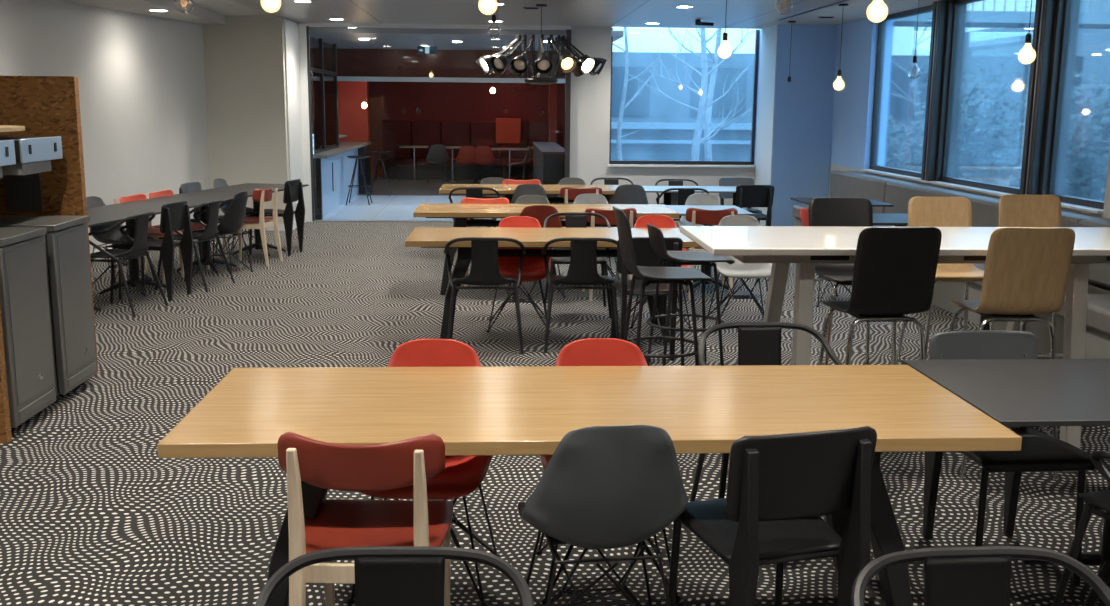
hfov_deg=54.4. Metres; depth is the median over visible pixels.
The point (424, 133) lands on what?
banquette
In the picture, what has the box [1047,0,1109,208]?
window
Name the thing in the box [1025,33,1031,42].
socket
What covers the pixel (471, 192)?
armchair
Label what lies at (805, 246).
table
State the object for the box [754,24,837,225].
wall
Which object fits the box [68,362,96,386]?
plinth
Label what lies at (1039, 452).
chair
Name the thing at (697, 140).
bare tree
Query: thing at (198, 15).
ceiling
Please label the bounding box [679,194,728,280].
shell chair
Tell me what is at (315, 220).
trim
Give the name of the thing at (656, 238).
stool
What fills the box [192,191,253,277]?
shell chair
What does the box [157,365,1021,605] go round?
table
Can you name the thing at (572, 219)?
armchair
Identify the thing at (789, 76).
pendant bulb
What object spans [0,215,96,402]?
base cabinet
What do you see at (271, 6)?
pendant bulb
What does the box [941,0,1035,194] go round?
window
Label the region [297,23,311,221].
trim
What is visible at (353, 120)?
wall
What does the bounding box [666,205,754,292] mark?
table
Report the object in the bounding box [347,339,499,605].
shell chair
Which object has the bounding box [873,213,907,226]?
table
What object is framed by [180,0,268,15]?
ceiling strip
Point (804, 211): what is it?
shell chair
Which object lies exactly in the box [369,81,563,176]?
wall
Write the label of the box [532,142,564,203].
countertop
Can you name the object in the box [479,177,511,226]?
shell chair
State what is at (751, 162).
window
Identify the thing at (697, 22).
ceiling spotlight
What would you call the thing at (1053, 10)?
window frame
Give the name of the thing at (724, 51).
pendant bulb
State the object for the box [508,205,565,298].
shell chair
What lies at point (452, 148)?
table
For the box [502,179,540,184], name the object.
chair
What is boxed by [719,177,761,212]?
chair
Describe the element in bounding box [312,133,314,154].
display screen
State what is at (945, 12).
trim
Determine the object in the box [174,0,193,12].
pendant bulb
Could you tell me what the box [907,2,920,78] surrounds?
pendant bulb
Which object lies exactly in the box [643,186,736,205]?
table
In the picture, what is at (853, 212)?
bar stool
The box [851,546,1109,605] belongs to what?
armchair
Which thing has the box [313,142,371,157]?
countertop
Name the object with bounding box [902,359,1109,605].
table
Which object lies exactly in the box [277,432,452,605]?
chair
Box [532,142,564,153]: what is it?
countertop
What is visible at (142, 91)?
wall
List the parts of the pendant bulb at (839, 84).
bulb, cord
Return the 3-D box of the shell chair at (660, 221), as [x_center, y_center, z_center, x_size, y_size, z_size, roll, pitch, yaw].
[0.796,-0.248,8.338,0.480,0.815,0.502,0,10,-3]
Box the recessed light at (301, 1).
[293,0,312,2]
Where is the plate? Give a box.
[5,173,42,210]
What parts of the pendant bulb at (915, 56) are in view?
bulb, cord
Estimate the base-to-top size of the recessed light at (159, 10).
0.006 m
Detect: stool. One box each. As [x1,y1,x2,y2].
[346,156,371,204]
[368,151,391,195]
[613,206,712,365]
[646,223,734,365]
[808,198,896,364]
[818,227,941,458]
[896,197,993,364]
[950,227,1074,478]
[994,194,1062,358]
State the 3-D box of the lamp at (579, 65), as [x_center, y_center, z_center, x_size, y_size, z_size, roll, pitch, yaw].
[-0.152,-2.845,11.890,1.448,0.855,1.448,0,10,-3]
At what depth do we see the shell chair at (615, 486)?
2.99 m
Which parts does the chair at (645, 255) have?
leg, leg, seat, seat frame, backrest, leg, leg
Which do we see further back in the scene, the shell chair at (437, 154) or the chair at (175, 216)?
the shell chair at (437, 154)
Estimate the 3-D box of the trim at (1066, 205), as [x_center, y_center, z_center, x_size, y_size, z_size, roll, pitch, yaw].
[3.999,-1.165,10.737,0.140,0.020,5.360,0,10,-3]
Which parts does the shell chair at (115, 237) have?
leg, leg, leg, leg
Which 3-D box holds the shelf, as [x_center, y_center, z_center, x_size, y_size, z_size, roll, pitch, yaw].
[-3.462,-0.906,5.616,1.180,0.025,1.030,0,10,-3]
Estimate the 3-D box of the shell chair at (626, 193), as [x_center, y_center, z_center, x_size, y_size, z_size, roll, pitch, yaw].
[0.810,-0.938,12.100,0.480,0.815,0.502,0,10,-3]
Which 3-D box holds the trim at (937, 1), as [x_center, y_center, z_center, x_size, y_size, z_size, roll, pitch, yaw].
[3.893,-2.183,11.168,0.010,1.825,0.015,0,10,-3]
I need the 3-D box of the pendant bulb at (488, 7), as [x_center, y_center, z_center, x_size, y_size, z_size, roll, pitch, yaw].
[-0.430,-2.110,6.920,0.124,0.512,0.124,0,10,-3]
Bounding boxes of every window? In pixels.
[306,26,570,220]
[609,28,758,164]
[870,5,932,177]
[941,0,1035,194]
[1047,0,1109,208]
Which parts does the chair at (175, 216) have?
leg, leg, seat, seat frame, leg, backrest, leg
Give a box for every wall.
[0,0,209,252]
[202,16,296,223]
[283,19,303,221]
[336,48,565,78]
[337,81,370,156]
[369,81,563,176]
[548,83,556,142]
[563,83,564,148]
[570,27,755,221]
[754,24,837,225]
[828,18,1109,217]
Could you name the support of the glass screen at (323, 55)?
on the counter at (333, 170)
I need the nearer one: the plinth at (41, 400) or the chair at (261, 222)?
the plinth at (41, 400)
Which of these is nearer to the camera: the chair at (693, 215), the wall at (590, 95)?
the chair at (693, 215)
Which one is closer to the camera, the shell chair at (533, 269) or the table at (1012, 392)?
the table at (1012, 392)
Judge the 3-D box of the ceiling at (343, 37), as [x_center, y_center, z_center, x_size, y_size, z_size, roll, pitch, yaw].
[-4.544,-4.192,17.095,10.800,0.080,4.420,0,10,-3]
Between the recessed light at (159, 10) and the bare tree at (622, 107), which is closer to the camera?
the recessed light at (159, 10)
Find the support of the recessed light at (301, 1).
in the ceiling at (740, 14)
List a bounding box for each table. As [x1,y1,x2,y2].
[87,191,251,310]
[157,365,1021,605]
[200,183,308,255]
[399,146,428,179]
[405,227,700,342]
[413,203,678,294]
[439,184,619,218]
[443,146,462,180]
[491,148,528,178]
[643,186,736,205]
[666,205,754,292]
[680,226,1109,471]
[790,198,893,206]
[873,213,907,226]
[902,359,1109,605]
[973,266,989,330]
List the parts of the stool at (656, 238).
leg, leg, mounting plate, leg, leg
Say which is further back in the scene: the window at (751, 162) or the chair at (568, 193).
the window at (751, 162)
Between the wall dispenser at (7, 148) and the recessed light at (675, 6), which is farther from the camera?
the recessed light at (675, 6)
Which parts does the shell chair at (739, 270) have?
leg, leg, leg, leg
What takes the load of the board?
on the floor
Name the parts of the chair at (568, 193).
leg, backrest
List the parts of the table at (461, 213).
leg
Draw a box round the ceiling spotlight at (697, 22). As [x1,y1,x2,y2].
[695,19,713,25]
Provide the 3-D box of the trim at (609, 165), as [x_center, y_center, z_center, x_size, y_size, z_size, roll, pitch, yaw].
[1.813,-1.974,15.544,2.120,0.030,0.150,0,10,-3]
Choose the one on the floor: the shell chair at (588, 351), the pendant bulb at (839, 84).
the shell chair at (588, 351)
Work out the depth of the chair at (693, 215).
9.32 m
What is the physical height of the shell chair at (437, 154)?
0.815 m
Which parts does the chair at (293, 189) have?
leg, seat, seat frame, leg, backrest, leg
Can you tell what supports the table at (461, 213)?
on the floor
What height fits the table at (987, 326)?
0.734 m
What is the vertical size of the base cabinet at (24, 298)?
1.000 m
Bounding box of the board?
[0,76,97,443]
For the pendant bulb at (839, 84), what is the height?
0.902 m
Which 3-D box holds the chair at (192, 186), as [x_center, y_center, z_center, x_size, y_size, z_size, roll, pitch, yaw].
[-3.621,-0.846,11.359,0.533,0.826,0.429,2,11,9]
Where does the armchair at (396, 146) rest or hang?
on the floor
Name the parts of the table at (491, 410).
leg, leg, leg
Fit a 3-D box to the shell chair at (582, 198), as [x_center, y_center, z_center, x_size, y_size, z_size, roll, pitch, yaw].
[0.370,-0.620,10.344,0.480,0.815,0.502,-1,10,-7]
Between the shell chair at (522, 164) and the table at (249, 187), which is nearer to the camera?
the table at (249, 187)
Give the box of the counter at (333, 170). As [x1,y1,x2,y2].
[313,142,371,219]
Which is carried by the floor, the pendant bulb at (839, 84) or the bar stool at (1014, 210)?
the bar stool at (1014, 210)
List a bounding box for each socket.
[723,32,727,39]
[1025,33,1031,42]
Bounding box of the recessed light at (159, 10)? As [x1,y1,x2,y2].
[149,9,168,11]
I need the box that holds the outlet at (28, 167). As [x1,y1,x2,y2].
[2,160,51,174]
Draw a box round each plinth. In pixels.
[19,388,55,419]
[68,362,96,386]
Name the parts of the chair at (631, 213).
leg, backrest, leg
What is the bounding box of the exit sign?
[417,38,436,53]
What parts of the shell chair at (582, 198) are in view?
leg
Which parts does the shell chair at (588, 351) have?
leg, leg, leg, leg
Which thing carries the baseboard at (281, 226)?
attached to the wall at (244, 57)
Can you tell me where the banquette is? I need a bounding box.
[381,121,548,179]
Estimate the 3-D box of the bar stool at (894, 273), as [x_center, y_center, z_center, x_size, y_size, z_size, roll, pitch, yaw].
[1.459,0.200,4.941,0.451,1.149,0.475,-1,10,-6]
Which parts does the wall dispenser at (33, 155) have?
plate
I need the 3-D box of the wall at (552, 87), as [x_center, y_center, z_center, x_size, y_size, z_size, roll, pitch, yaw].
[-0.047,-3.678,22.333,0.150,2.500,0.400,0,10,-3]
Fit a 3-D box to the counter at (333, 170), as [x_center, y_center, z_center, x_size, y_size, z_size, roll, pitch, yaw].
[-3.795,-2.166,18.267,0.760,0.925,5.630,0,10,-3]
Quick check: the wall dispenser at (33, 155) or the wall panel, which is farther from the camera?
the wall panel
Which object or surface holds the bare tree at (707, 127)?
on the ground
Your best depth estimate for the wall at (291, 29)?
14.44 m
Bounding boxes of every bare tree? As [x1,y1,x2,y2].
[613,27,668,159]
[618,28,759,160]
[637,28,751,160]
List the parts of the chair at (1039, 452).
leg, seat frame, leg, backrest, leg, seat, leg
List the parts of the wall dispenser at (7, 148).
plate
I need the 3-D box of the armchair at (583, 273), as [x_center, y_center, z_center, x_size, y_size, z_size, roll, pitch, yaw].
[0.189,-0.089,7.515,0.573,0.794,0.518,0,10,0]
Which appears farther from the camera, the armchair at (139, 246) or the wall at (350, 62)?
the wall at (350, 62)
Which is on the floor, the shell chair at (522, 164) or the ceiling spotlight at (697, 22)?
the shell chair at (522, 164)
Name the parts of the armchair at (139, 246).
leg, seat frame, leg, leg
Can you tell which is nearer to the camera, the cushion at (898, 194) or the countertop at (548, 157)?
the cushion at (898, 194)
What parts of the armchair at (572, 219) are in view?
leg, leg, seat frame, leg, leg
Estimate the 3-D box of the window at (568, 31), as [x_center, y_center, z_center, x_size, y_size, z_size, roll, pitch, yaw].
[-1.610,-2.508,15.208,3.650,2.740,0.110,0,10,-3]
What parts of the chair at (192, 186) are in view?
backrest, leg, seat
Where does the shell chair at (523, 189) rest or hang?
on the floor
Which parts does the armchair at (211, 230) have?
leg, leg, seat frame, leg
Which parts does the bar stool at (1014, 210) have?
leg frame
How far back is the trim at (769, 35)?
14.95 m
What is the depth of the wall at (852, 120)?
13.64 m
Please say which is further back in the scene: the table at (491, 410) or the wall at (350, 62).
the wall at (350, 62)
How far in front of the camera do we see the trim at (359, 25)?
14.90 m
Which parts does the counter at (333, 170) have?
panel, handle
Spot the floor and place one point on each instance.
(91, 514)
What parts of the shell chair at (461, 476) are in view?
leg, leg, leg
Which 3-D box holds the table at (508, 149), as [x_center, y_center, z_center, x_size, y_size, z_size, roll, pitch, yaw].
[-0.967,-2.938,23.132,0.800,0.740,0.550,0,10,-3]
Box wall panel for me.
[496,118,520,142]
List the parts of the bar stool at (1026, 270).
leg frame, mounting plate, leg frame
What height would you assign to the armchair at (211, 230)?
0.794 m
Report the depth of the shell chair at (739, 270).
8.45 m
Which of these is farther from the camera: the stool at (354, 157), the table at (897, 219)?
the stool at (354, 157)
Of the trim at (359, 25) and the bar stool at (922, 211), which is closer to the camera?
the bar stool at (922, 211)
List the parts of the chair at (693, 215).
leg, backrest, leg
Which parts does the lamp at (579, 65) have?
lamp bulb, lamp shade, lamp shade, lamp bulb, lamp shade, lamp shade, arm, arm, lamp shade, lamp shade, lamp bulb, arm, arm, arm, arm, arm, arm, lamp bulb, lamp shade, arm, arm, lamp shade, arm, arm, arm, lamp bulb, lamp shade, arm, arm, lamp shade, lamp shade, lamp bulb, lamp shade, lamp shade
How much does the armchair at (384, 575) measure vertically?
0.794 m
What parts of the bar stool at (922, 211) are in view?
leg frame, leg frame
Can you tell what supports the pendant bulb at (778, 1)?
hanging from the ceiling at (740, 14)
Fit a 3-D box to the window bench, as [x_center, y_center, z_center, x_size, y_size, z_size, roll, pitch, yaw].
[3.706,-0.172,7.870,0.820,0.885,11.720,0,10,-3]
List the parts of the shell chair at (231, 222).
leg, leg, leg, leg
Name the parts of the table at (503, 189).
leg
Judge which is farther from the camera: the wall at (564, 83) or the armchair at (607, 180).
the wall at (564, 83)
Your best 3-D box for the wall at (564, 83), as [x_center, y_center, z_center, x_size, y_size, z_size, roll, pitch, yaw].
[0.427,-3.728,22.350,0.200,2.600,5.200,0,10,-3]
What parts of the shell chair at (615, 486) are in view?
leg, leg, mounting plate, leg, leg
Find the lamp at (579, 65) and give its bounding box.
[475,4,606,84]
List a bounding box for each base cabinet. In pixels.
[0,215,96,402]
[0,227,55,427]
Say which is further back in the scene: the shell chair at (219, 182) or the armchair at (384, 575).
the shell chair at (219, 182)
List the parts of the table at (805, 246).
leg, leg, leg, leg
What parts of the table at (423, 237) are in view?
leg, leg, leg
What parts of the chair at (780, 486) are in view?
leg, leg, seat, seat frame, leg, backrest, leg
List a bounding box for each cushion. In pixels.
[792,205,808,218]
[829,171,892,212]
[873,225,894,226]
[884,181,970,226]
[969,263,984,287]
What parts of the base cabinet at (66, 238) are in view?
door, door panel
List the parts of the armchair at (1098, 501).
leg, seat frame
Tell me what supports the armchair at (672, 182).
on the floor
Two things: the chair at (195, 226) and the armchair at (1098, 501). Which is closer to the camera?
the armchair at (1098, 501)
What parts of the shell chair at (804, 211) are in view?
leg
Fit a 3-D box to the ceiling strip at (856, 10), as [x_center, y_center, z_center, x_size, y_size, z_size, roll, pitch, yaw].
[3.837,-2.244,6.162,1.260,0.100,18.500,0,10,-3]
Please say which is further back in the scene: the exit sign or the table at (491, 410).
the exit sign
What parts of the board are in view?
panel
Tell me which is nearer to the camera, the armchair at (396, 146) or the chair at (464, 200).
the chair at (464, 200)
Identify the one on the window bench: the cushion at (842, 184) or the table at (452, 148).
the cushion at (842, 184)
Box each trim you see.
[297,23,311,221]
[306,23,570,29]
[312,220,453,221]
[337,76,564,82]
[608,164,754,167]
[754,24,777,225]
[861,169,1102,213]
[921,0,953,180]
[925,1,937,180]
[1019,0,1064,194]
[1025,0,1043,194]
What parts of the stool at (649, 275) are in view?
leg, leg, mounting plate, leg, leg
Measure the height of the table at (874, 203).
0.734 m
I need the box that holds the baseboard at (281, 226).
[218,216,305,230]
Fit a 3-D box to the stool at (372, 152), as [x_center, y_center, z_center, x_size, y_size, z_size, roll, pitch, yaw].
[-3.205,-2.365,19.754,0.401,0.798,0.401,0,10,-3]
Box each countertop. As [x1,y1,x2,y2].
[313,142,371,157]
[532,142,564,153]
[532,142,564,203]
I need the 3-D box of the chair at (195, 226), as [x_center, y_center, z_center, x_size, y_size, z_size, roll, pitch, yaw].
[-3.732,-0.703,10.646,0.510,0.797,0.451,2,11,9]
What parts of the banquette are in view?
panel, panel, panel, seat, panel, panel, panel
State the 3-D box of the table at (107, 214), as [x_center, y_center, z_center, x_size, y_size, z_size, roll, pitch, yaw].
[-3.673,-0.505,9.740,0.760,0.734,3.324,2,11,9]
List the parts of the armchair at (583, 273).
leg, seat frame, leg, leg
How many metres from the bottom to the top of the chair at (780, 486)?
0.826 m
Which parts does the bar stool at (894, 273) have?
leg frame, mounting plate, leg frame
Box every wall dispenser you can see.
[0,136,62,174]
[0,140,15,178]
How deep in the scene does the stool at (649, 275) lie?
5.77 m
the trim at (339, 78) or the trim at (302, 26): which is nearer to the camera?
the trim at (302, 26)
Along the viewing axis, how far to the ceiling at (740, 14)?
12.80 m
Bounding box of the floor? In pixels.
[0,177,1109,605]
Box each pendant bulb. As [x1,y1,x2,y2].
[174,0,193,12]
[261,0,280,12]
[478,0,496,14]
[488,15,499,37]
[718,0,731,58]
[775,0,792,14]
[788,21,795,81]
[833,4,847,90]
[866,0,887,22]
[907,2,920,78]
[1018,0,1035,63]
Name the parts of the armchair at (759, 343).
leg, leg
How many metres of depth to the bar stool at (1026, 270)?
4.73 m
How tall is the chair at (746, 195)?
0.826 m
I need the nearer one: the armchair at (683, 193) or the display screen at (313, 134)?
the armchair at (683, 193)
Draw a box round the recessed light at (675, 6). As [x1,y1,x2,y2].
[675,6,693,7]
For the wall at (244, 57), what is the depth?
13.92 m
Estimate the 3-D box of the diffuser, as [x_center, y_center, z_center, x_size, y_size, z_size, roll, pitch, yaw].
[3.276,-2.047,5.353,0.120,0.006,16.900,0,10,-3]
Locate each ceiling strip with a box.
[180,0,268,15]
[748,0,938,28]
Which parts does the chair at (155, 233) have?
leg, backrest, leg, seat, leg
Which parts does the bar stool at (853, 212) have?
leg frame, leg frame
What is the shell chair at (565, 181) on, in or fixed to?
on the floor
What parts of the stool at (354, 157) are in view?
leg, leg, seat, leg, leg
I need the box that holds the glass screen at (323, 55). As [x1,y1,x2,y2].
[309,37,338,153]
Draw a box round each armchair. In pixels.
[89,212,167,317]
[155,199,234,291]
[255,546,533,605]
[376,144,401,180]
[443,237,525,353]
[448,187,500,226]
[542,237,619,352]
[543,212,611,317]
[590,177,632,201]
[655,179,702,204]
[656,188,708,220]
[690,322,843,501]
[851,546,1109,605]
[1052,450,1109,605]
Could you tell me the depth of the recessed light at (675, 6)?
11.87 m
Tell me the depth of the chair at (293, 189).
11.89 m
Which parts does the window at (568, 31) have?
pane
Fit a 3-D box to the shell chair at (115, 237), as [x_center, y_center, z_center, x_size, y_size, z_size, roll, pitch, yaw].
[-3.935,-0.544,9.717,0.502,0.815,0.480,2,11,9]
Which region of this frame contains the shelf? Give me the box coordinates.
[0,125,24,131]
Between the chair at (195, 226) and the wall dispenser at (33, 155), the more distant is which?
the chair at (195, 226)
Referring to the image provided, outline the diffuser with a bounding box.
[773,0,851,20]
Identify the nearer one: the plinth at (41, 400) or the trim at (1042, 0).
the plinth at (41, 400)
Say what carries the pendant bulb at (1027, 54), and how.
hanging from the ceiling strip at (856, 10)
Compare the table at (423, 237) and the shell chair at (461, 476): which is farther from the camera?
the table at (423, 237)
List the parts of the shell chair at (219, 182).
leg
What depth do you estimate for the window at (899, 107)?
12.46 m
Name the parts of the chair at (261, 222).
leg, leg, seat, backrest, leg, leg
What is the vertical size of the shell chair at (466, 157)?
0.815 m
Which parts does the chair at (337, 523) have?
leg, leg, backrest, seat, leg, leg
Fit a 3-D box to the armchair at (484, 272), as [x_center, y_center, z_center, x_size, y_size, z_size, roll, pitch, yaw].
[-0.484,-0.088,7.479,0.573,0.794,0.518,0,10,-3]
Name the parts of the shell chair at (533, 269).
leg, leg, leg, leg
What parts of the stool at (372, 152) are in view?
leg, leg, seat, leg, leg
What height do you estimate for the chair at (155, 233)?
0.797 m
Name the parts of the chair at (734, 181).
backrest, seat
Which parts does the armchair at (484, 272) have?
leg, leg, seat frame, leg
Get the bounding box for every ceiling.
[57,0,225,24]
[231,0,837,28]
[309,27,623,50]
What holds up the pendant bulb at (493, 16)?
hanging from the ceiling at (740, 14)
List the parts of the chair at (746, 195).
leg, backrest, seat, leg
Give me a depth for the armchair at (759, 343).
4.42 m
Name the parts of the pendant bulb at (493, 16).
bulb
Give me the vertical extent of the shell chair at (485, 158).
0.815 m
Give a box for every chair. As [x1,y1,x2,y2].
[86,196,154,291]
[113,200,193,300]
[114,194,183,283]
[145,190,209,273]
[179,182,242,259]
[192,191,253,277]
[213,178,268,253]
[223,186,282,266]
[246,179,304,255]
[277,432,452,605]
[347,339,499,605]
[427,144,448,182]
[456,146,478,183]
[461,198,508,285]
[473,146,495,183]
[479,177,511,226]
[487,216,550,332]
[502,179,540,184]
[507,146,531,179]
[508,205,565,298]
[509,195,554,285]
[510,184,547,203]
[517,425,688,605]
[536,338,680,604]
[552,178,585,248]
[560,187,601,227]
[567,194,619,279]
[582,208,636,300]
[607,184,648,257]
[611,237,682,360]
[626,215,691,328]
[668,426,876,605]
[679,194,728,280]
[682,208,737,300]
[706,215,771,324]
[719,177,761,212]
[735,185,773,225]
[793,208,850,306]
[923,330,1095,585]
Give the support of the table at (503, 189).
on the floor
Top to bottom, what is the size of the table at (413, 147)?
0.740 m
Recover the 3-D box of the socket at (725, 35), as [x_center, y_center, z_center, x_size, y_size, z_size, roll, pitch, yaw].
[1.471,-2.303,9.330,0.042,0.072,0.041,0,10,-3]
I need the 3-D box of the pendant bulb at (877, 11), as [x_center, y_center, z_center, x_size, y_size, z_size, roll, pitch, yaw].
[1.914,-1.952,6.365,0.124,0.582,0.124,0,10,-3]
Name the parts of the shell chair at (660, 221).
leg, leg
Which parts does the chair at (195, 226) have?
leg, backrest, seat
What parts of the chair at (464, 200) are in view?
backrest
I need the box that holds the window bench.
[792,171,1109,358]
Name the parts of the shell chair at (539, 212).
leg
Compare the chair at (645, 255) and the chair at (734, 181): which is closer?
the chair at (645, 255)
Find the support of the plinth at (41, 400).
attached to the base cabinet at (24, 298)

